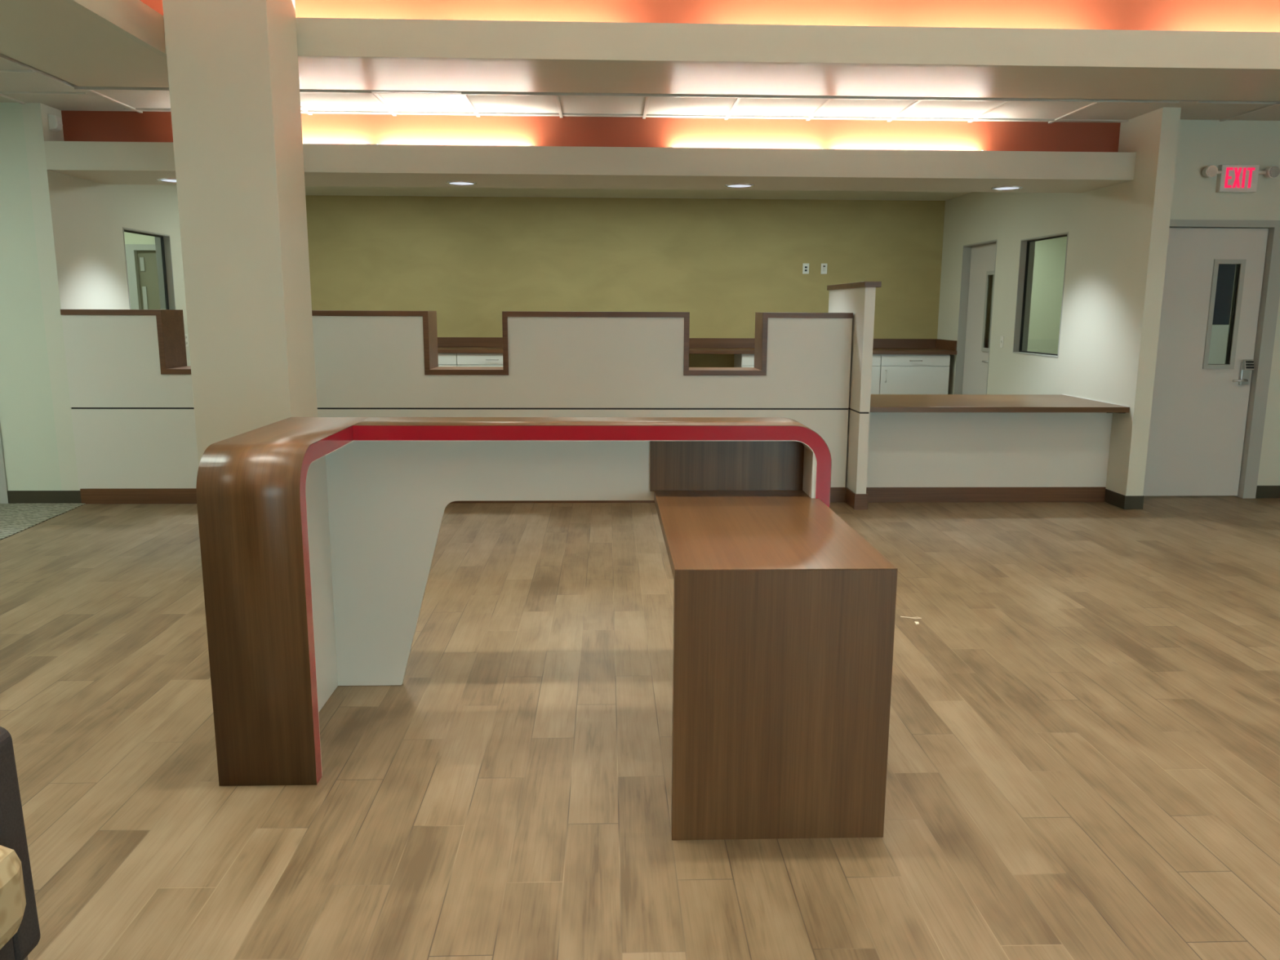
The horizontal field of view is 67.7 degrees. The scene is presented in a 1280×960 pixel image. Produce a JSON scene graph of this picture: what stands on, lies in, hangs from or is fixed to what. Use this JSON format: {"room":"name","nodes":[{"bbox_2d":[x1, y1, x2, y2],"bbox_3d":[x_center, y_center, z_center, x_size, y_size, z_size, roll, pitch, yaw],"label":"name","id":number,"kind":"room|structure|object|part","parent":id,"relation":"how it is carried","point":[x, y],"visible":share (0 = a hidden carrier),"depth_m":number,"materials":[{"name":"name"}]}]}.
{"room":"reception lobby","nodes":[
{"label":"reception lobby","id":0,"kind":"room"},
{"bbox_2d":[0,102,62,490],"bbox_3d":[-6.428,-1.272,7.035,4.037,2.937,0.130,0,10,-2],"label":"wall","id":1,"kind":"structure","parent":0,"point":[27,420],"depth_m":7.07,"materials":[{"name":"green paint"}]},
{"bbox_2d":[0,423,8,503],"bbox_3d":[-5.311,-0.886,7.140,0.995,2.150,0.155,0,10,-2],"label":"door","id":2,"kind":"structure","parent":1,"relation":"in","point":[3,483],"depth_m":7.23,"materials":[{"name":"grey paint"}]},
{"bbox_2d":[7,490,81,503],"bbox_3d":[-4.534,0.132,7.281,0.565,0.103,0.008,0,10,-2],"label":"baseboard","id":3,"kind":"structure","parent":1,"relation":"attached to","point":[14,496],"depth_m":7.28,"materials":[{"name":"black plastic"}]},
{"bbox_2d":[48,114,62,131],"bbox_3d":[-4.243,-2.595,6.927,0.067,0.108,0.080,0,10,-2],"label":"detector","id":4,"kind":"object","parent":1,"relation":"attached to","point":[55,124],"visible":1,"depth_m":6.89,"materials":[{"name":"white plastic"}]},
{"bbox_2d":[0,502,85,540],"bbox_3d":[-5.949,1.225,1.395,4.600,0.006,11.918,0,10,-2],"label":"floor","id":5,"kind":"structure","parent":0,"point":[15,518],"depth_m":6.91,"materials":[{"name":"beige carpet"}]},
{"bbox_2d":[22,102,191,490],"bbox_3d":[-4.415,-1.634,9.116,0.130,2.937,4.216,0,10,-2],"label":"wall","id":6,"kind":"structure","parent":0,"point":[79,223],"depth_m":7.25,"materials":[{"name":"paint"}]},
{"bbox_2d":[122,226,175,309],"bbox_3d":[-4.393,-1.621,8.467,0.136,1.140,0.870,0,10,-2],"label":"window","id":7,"kind":"structure","parent":6,"relation":"in","point":[162,242],"depth_m":8.83,"materials":[{"name":"grey paint"}]},
{"bbox_2d":[184,333,188,346],"bbox_3d":[-4.344,-1.337,9.125,0.012,0.120,0.080,0,10,-2],"label":"wall outlet","id":8,"kind":"object","parent":6,"relation":"attached to","point":[185,335],"visible":0.74,"depth_m":9.12,"materials":[{"name":"white plastic"}]},
{"bbox_2d":[124,231,155,244],"bbox_3d":[-6.534,-1.722,10.088,4.037,2.750,0.100,0,10,-2],"label":"wall","id":9,"kind":"structure","parent":0,"point":[130,237],"depth_m":9.94,"materials":[{"name":"paint"}]},
{"bbox_2d":[124,244,160,309],"bbox_3d":[-4.954,-1.419,10.192,0.840,2.130,0.130,0,10,-2],"label":"door","id":10,"kind":"structure","parent":9,"relation":"in","point":[141,260],"depth_m":10.03,"materials":[{"name":"grey paint"}]},
{"bbox_3d":[-5.230,-2.268,10.018,0.040,0.140,0.015,0,10,-2],"label":"hinge plate","id":11,"kind":"part","parent":10,"relation":"part of","materials":[{"name":"grey paint"}]},
{"bbox_3d":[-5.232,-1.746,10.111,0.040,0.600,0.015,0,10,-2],"label":"hinge plate","id":12,"kind":"part","parent":10,"relation":"part of","materials":[{"name":"grey paint"}]},
{"bbox_2d":[162,0,317,466],"bbox_3d":[-2.224,-1.472,5.381,0.534,3.949,0.492,0,10,-2],"label":"column","id":13,"kind":"structure","parent":0,"point":[233,67],"depth_m":5.18,"materials":[{"name":"paint"}]},
{"bbox_2d":[44,141,1136,192],"bbox_3d":[-0.301,-2.463,7.380,7.978,0.304,0.811,0,10,-2],"label":"soffit","id":14,"kind":"structure","parent":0,"point":[105,162],"depth_m":7.05,"materials":[{"name":"paint"}]},
{"bbox_2d":[156,177,176,182],"bbox_3d":[-3.619,-2.325,7.408,0.240,0.008,0.240,0,10,-2],"label":"recessed light","id":15,"kind":"object","parent":14,"relation":"attached to","point":[163,180],"visible":0.61,"depth_m":7.37,"materials":[{"name":"white"}]},
{"bbox_2d":[445,181,476,185],"bbox_3d":[-1.401,-2.328,7.484,0.240,0.008,0.240,0,10,-2],"label":"recessed light","id":16,"kind":"object","parent":14,"relation":"attached to","point":[453,183],"visible":1,"depth_m":7.47,"materials":[{"name":"white"}]},
{"bbox_2d":[724,183,754,187],"bbox_3d":[0.788,-2.331,7.559,0.240,0.008,0.240,0,10,-2],"label":"recessed light","id":17,"kind":"object","parent":14,"relation":"attached to","point":[731,185],"visible":1,"depth_m":7.54,"materials":[{"name":"white"}]},
{"bbox_2d":[991,186,1022,190],"bbox_3d":[2.937,-2.334,7.633,0.240,0.008,0.240,0,10,-2],"label":"recessed light","id":18,"kind":"object","parent":14,"relation":"attached to","point":[1001,188],"visible":1,"depth_m":7.62,"materials":[{"name":"white"}]},
{"bbox_2d":[61,110,1120,151],"bbox_3d":[-0.296,-2.568,7.239,7.978,0.461,0.040,0,10,-2],"label":"wall","id":19,"kind":"structure","parent":0,"point":[77,126],"depth_m":7.22,"materials":[{"name":"orange paint"}]},
{"bbox_2d":[305,195,945,367],"bbox_3d":[-0.434,-1.908,11.286,7.978,2.750,0.120,0,10,-2],"label":"wall","id":20,"kind":"structure","parent":0,"point":[468,260],"depth_m":11.11,"materials":[{"name":"green paint"}]},
{"bbox_2d":[437,337,936,348],"bbox_3d":[-0.432,-1.623,11.264,7.974,0.113,0.020,0,10,-2],"label":"backsplash","id":21,"kind":"structure","parent":20,"relation":"attached to","point":[442,341],"depth_m":11.30,"materials":[{"name":"brown wood"}]},
{"bbox_2d":[802,263,808,274],"bbox_3d":[1.949,-2.483,11.199,0.074,0.120,0.011,0,10,-2],"label":"wall outlet","id":22,"kind":"object","parent":20,"relation":"attached to","point":[805,266],"visible":1,"depth_m":11.20,"materials":[{"name":"white plastic"}]},
{"bbox_2d":[820,263,827,274],"bbox_3d":[2.164,-2.483,11.205,0.074,0.120,0.015,0,10,-2],"label":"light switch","id":23,"kind":"object","parent":20,"relation":"attached to","point":[824,266],"visible":1,"depth_m":11.20,"materials":[{"name":"white plastic"}]},
{"bbox_2d":[305,186,971,200],"bbox_3d":[-0.369,-2.987,9.365,7.978,0.050,3.285,0,10,-2],"label":"ceiling","id":24,"kind":"structure","parent":0,"point":[309,190],"depth_m":10.57,"materials":[{"name":"paint"}]},
{"bbox_2d":[0,495,1279,959],"bbox_3d":[-0.150,0.769,4.401,16.400,0.100,17.600,0,10,-2],"label":"floor","id":25,"kind":"structure","parent":0,"point":[1083,756],"depth_m":3.19,"materials":[{"name":"brown wood"}]},
{"bbox_2d":[0,726,39,959],"bbox_3d":[-1.595,0.816,1.540,0.875,0.800,0.748,0,10,-2],"label":"lounge chair","id":26,"kind":"object","parent":25,"relation":"on","point":[20,931],"visible":1,"depth_m":1.85,"materials":[{"name":"grey fabric"}]},
{"bbox_3d":[-1.533,0.969,1.568,0.640,0.110,0.590,0,10,-2],"label":"seat","id":27,"kind":"part","parent":26,"relation":"part of","materials":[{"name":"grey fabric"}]},
{"bbox_2d":[0,844,26,949],"bbox_3d":[-1.505,0.822,1.545,0.695,0.188,0.583,0,10,-2],"label":"seat cushion","id":28,"kind":"object","parent":26,"relation":"on","point":[12,894],"depth_m":1.77,"materials":[{"name":"fabric"}]},
{"bbox_2d":[437,353,457,366],"bbox_3d":[-2.443,-0.971,10.967,0.786,1.000,0.698,0,10,-2],"label":"base cabinet","id":29,"kind":"object","parent":25,"relation":"on","point":[444,359],"visible":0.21,"depth_m":10.60,"materials":[{"name":"white laminate"}]},
{"bbox_3d":[-2.433,-0.904,10.671,0.782,0.761,0.021,0,10,-2],"label":"door","id":30,"kind":"part","parent":29,"relation":"part of","materials":[{"name":"white laminate"}]},
{"bbox_2d":[60,309,853,503],"bbox_3d":[-1.350,-0.626,7.735,5.900,1.466,0.964,0,10,-2],"label":"reception counter","id":31,"kind":"object","parent":25,"relation":"on","point":[130,376],"depth_m":7.24,"materials":[{"name":"white laminate"}]},
{"bbox_3d":[-1.333,-0.890,7.223,5.900,0.686,0.020,0,10,-2],"label":"panel","id":32,"kind":"part","parent":31,"relation":"part of","materials":[{"name":"white laminate"}]},
{"bbox_3d":[-1.341,-0.259,7.493,5.900,0.626,0.330,0,10,-2],"label":"panel","id":33,"kind":"part","parent":31,"relation":"part of","materials":[{"name":"white laminate"}]},
{"bbox_2d":[457,353,502,366],"bbox_3d":[-1.654,-0.973,10.994,0.786,1.000,0.698,0,10,-2],"label":"base cabinet","id":34,"kind":"object","parent":25,"relation":"on","point":[463,359],"visible":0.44,"depth_m":10.61,"materials":[{"name":"white laminate"}]},
{"bbox_3d":[-1.644,-0.905,10.698,0.782,0.761,0.021,0,10,-2],"label":"door","id":35,"kind":"part","parent":34,"relation":"part of","materials":[{"name":"white laminate"}]},
{"bbox_2d":[195,417,897,839],"bbox_3d":[-0.306,0.389,3.206,2.051,1.067,1.236,0,10,-2],"label":"desk","id":36,"kind":"object","parent":25,"relation":"on","point":[318,536],"visible":1,"depth_m":2.93,"materials":[{"name":"brown wood"}]},
{"bbox_3d":[-1.198,0.388,3.350,0.020,1.007,0.767,0,10,-2],"label":"panel","id":37,"kind":"part","parent":36,"relation":"part of","materials":[{"name":"white laminate"}]},
{"bbox_3d":[-0.279,0.321,3.749,1.844,1.007,0.020,0,10,-2],"label":"panel","id":38,"kind":"part","parent":36,"relation":"part of","materials":[{"name":"white laminate"}]},
{"bbox_2d":[733,354,754,367],"bbox_3d":[1.524,-0.977,11.102,0.786,1.000,0.698,0,10,-2],"label":"base cabinet","id":39,"kind":"object","parent":25,"relation":"on","point":[740,360],"visible":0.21,"depth_m":10.72,"materials":[{"name":"white laminate"}]},
{"bbox_3d":[1.536,-1.346,10.729,0.782,0.113,0.021,0,10,-2],"label":"drawer","id":40,"kind":"part","parent":39,"relation":"part of","materials":[{"name":"white laminate"}]},
{"bbox_3d":[1.534,-0.910,10.807,0.782,0.761,0.021,0,10,-2],"label":"door","id":41,"kind":"part","parent":39,"relation":"part of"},
{"bbox_2d":[826,281,881,509],"bbox_3d":[1.667,-0.713,7.655,0.124,1.692,1.200,0,10,-2],"label":"partition wall","id":42,"kind":"structure","parent":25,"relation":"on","point":[858,299],"depth_m":7.18,"materials":[{"name":"white paint"}]},
{"bbox_3d":[1.657,-1.056,7.588,0.076,0.912,1.150,0,10,-2],"label":"panel","id":43,"kind":"part","parent":42,"relation":"part of","materials":[{"name":"white laminate"}]},
{"bbox_3d":[1.654,-0.286,7.725,0.076,0.626,1.150,0,10,-2],"label":"panel","id":44,"kind":"part","parent":42,"relation":"part of","materials":[{"name":"white laminate"}]},
{"bbox_2d":[871,354,880,394],"bbox_3d":[2.314,-0.979,11.130,0.786,1.000,0.698,0,10,-2],"label":"base cabinet","id":45,"kind":"object","parent":25,"relation":"on","point":[875,381],"visible":0.19,"depth_m":10.79,"materials":[{"name":"white laminate"}]},
{"bbox_3d":[2.324,-0.911,10.834,0.782,0.761,0.021,0,10,-2],"label":"door","id":46,"kind":"part","parent":45,"relation":"part of","materials":[{"name":"white laminate"}]},
{"bbox_3d":[2.326,-1.347,10.757,0.782,0.113,0.021,0,10,-2],"label":"drawer","id":47,"kind":"part","parent":45,"relation":"part of","materials":[{"name":"white laminate"}]},
{"bbox_2d":[900,616,921,618],"bbox_3d":[1.329,0.675,4.673,0.100,0.003,0.026,1,10,6],"label":"scrap","id":48,"kind":"object","parent":25,"relation":"on","point":[900,616],"visible":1,"depth_m":4.67,"materials":[{"name":"beige paper"}]},
{"bbox_2d":[879,354,950,394],"bbox_3d":[3.103,-0.980,11.157,0.786,1.000,0.698,0,10,-2],"label":"base cabinet","id":49,"kind":"object","parent":25,"relation":"on","point":[900,374],"visible":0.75,"depth_m":10.80,"materials":[{"name":"white plastic"}]},
{"bbox_2d":[437,337,956,354],"bbox_3d":[-0.421,-1.544,10.940,7.974,0.155,0.687,0,10,-2],"label":"countertop","id":50,"kind":"structure","parent":49,"relation":"on","point":[445,344],"depth_m":11.20,"materials":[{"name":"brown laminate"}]},
{"bbox_3d":[3.113,-0.912,10.861,0.782,0.761,0.021,0,10,-2],"label":"door","id":51,"kind":"part","parent":49,"relation":"part of","materials":[{"name":"white laminate"}]},
{"bbox_3d":[3.115,-1.349,10.784,0.782,0.113,0.021,0,10,-2],"label":"drawer","id":52,"kind":"part","parent":49,"relation":"part of","materials":[{"name":"white laminate"}]},
{"bbox_3d":[3.116,-1.345,10.755,0.141,0.011,0.036,0,10,-2],"label":"handle","id":53,"kind":"part","parent":49,"relation":"part of","materials":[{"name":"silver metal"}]},
{"bbox_2d":[866,393,1129,502],"bbox_3d":[2.686,-0.265,7.765,1.987,0.781,1.084,0,10,-2],"label":"reception counter","id":54,"kind":"object","parent":25,"relation":"on","point":[922,447],"depth_m":7.47,"materials":[{"name":"white wood"}]},
{"bbox_3d":[2.696,-0.241,7.480,1.987,0.634,0.040,0,10,-2],"label":"panel","id":55,"kind":"part","parent":54,"relation":"part of","materials":[{"name":"white laminate"}]},
{"bbox_2d":[870,394,1129,412],"bbox_3d":[2.687,-0.624,7.701,1.987,0.041,1.084,0,10,-2],"label":"countertop","id":56,"kind":"structure","parent":54,"relation":"on","point":[878,402],"depth_m":7.39,"materials":[{"name":"brown wood"}]},
{"bbox_2d":[0,53,1279,122],"bbox_3d":[-0.044,-1.680,1.204,16.400,0.020,12.163,0,10,-2],"label":"ceiling","id":57,"kind":"structure","parent":0,"point":[39,81],"depth_m":6.77,"materials":[{"name":"paint"}]},
{"bbox_2d":[371,90,471,110],"bbox_3d":[-1.505,-2.644,6.649,0.595,0.008,0.575,0,10,-2],"label":"ceiling light","id":58,"kind":"object","parent":57,"relation":"in","point":[393,101],"visible":1,"depth_m":6.64,"materials":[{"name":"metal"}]},
{"bbox_2d":[0,69,1279,123],"bbox_3d":[-0.594,-1.664,1.188,15.300,0.011,12.163,0,10,-2],"label":"grid","id":59,"kind":"object","parent":57,"relation":"attached to","point":[560,113],"visible":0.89,"depth_m":6.60,"materials":[{"name":"white metal"}]},
{"bbox_2d":[0,0,1279,101],"bbox_3d":[1.756,-1.736,1.515,10.540,0.050,9.991,0,10,-2],"label":"beam underside","id":60,"kind":"structure","parent":0,"point":[55,37],"depth_m":5.90,"materials":[{"name":"paint"}]},
{"bbox_2d":[62,0,1279,71],"bbox_3d":[1.789,-1.813,1.504,8.816,0.205,8.375,0,10,-2],"label":"beam face","id":61,"kind":"structure","parent":0,"point":[317,37],"depth_m":5.54,"materials":[{"name":"paint"}]},
{"bbox_2d":[139,0,1279,32],"bbox_3d":[1.791,-2.250,1.426,9.416,0.993,8.975,0,10,-2],"label":"wall","id":62,"kind":"structure","parent":0,"point":[1226,15],"depth_m":5.81,"materials":[{"name":"orange paint"}]},
{"bbox_2d":[1026,236,1066,354],"bbox_3d":[-0.443,-2.862,12.789,16.400,4.100,0.200,0,10,-2],"label":"wall","id":63,"kind":"structure","parent":0,"point":[1049,263],"depth_m":12.96,"materials":[{"name":"paint"}]},
{"bbox_2d":[937,106,1181,495],"bbox_3d":[3.694,-1.620,9.244,0.132,2.937,4.520,0,10,-2],"label":"wall","id":64,"kind":"structure","parent":0,"point":[1118,233],"depth_m":7.62,"materials":[{"name":"paint"}]},
{"bbox_2d":[954,239,997,394],"bbox_3d":[3.662,-1.433,10.294,0.145,2.200,0.930,0,10,-2],"label":"door","id":65,"kind":"structure","parent":64,"relation":"in","point":[979,259],"depth_m":10.43,"materials":[{"name":"paint"}]},
{"bbox_3d":[3.708,-1.773,10.039,0.069,0.840,0.275,0,10,-2],"label":"glazing frame","id":66,"kind":"part","parent":65,"relation":"part of","materials":[{"name":"grey paint"}]},
{"bbox_2d":[1000,336,1004,347],"bbox_3d":[3.611,-1.379,9.524,0.016,0.115,0.070,0,10,-2],"label":"light switch","id":67,"kind":"object","parent":64,"relation":"attached to","point":[1002,340],"visible":1,"depth_m":9.51,"materials":[{"name":"white plastic"}]},
{"bbox_2d":[1012,231,1068,357],"bbox_3d":[3.712,-1.679,8.717,0.138,1.070,0.950,0,10,-2],"label":"window","id":68,"kind":"structure","parent":64,"relation":"in","point":[1027,250],"depth_m":9.15,"materials":[{"name":"grey paint"}]},
{"bbox_2d":[1104,488,1144,509],"bbox_3d":[3.757,0.135,7.474,0.148,0.105,0.432,0,10,-2],"label":"baseboard","id":69,"kind":"structure","parent":64,"relation":"attached to","point":[1125,502],"depth_m":7.27,"materials":[{"name":"brown plastic"}]},
{"bbox_2d":[1170,120,1279,485],"bbox_3d":[5.880,-1.312,7.575,4.123,2.937,0.130,0,10,-2],"label":"wall","id":70,"kind":"structure","parent":0,"point":[1202,144],"depth_m":7.29,"materials":[{"name":"paint"}]},
{"bbox_2d":[1142,219,1279,498],"bbox_3d":[4.425,-0.935,7.577,1.127,2.182,0.160,0,10,-2],"label":"door","id":71,"kind":"structure","parent":70,"relation":"in","point":[1207,420],"depth_m":7.57,"materials":[{"name":"paint"}]},
{"bbox_3d":[4.598,-1.307,7.534,0.250,0.850,0.069,0,10,-2],"label":"glazing frame","id":72,"kind":"part","parent":71,"relation":"part of","materials":[{"name":"grey paint"}]},
{"bbox_3d":[4.756,-0.787,7.556,0.127,0.024,0.044,0,10,-2],"label":"handle","id":73,"kind":"part","parent":71,"relation":"part of","materials":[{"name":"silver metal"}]},
{"bbox_2d":[1201,164,1279,192],"bbox_3d":[4.551,-2.291,7.241,0.575,0.200,0.092,0,10,-2],"label":"exit sign","id":74,"kind":"object","parent":70,"relation":"attached to","point":[1230,178],"visible":1,"depth_m":7.23,"materials":[{"name":"white plastic"}]},
{"bbox_3d":[4.741,-2.337,7.246,0.100,0.028,0.028,0,10,-2],"label":"arm","id":75,"kind":"part","parent":74,"relation":"part of","materials":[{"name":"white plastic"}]},
{"bbox_2d":[1255,485,1279,497],"bbox_3d":[6.463,0.094,7.776,2.950,0.103,0.008,0,10,-2],"label":"baseboard","id":76,"kind":"structure","parent":70,"relation":"attached to","point":[1262,491],"depth_m":7.72,"materials":[{"name":"brown plastic"}]},
{"bbox_3d":[6.723,-1.806,11.039,2.200,2.700,0.100,0,10,-2],"label":"wall","id":77,"kind":"structure","parent":0,"visible":0},
{"bbox_2d":[1208,264,1235,364],"bbox_3d":[6.752,-1.911,10.919,1.750,1.750,0.098,0,10,-2],"label":"window","id":78,"kind":"structure","parent":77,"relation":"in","point":[1225,278],"depth_m":10.92,"materials":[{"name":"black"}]},
{"bbox_3d":[6.750,-1.414,11.008,1.650,0.740,0.098,0,10,-2],"label":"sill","id":79,"kind":"part","parent":78,"relation":"part of","materials":[{"name":"clear glass"}]},
{"bbox_3d":[6.752,-2.261,10.900,1.650,0.955,0.013,0,10,-2],"label":"pane","id":80,"kind":"part","parent":78,"relation":"part of","materials":[{"name":"grey"}]}
]}

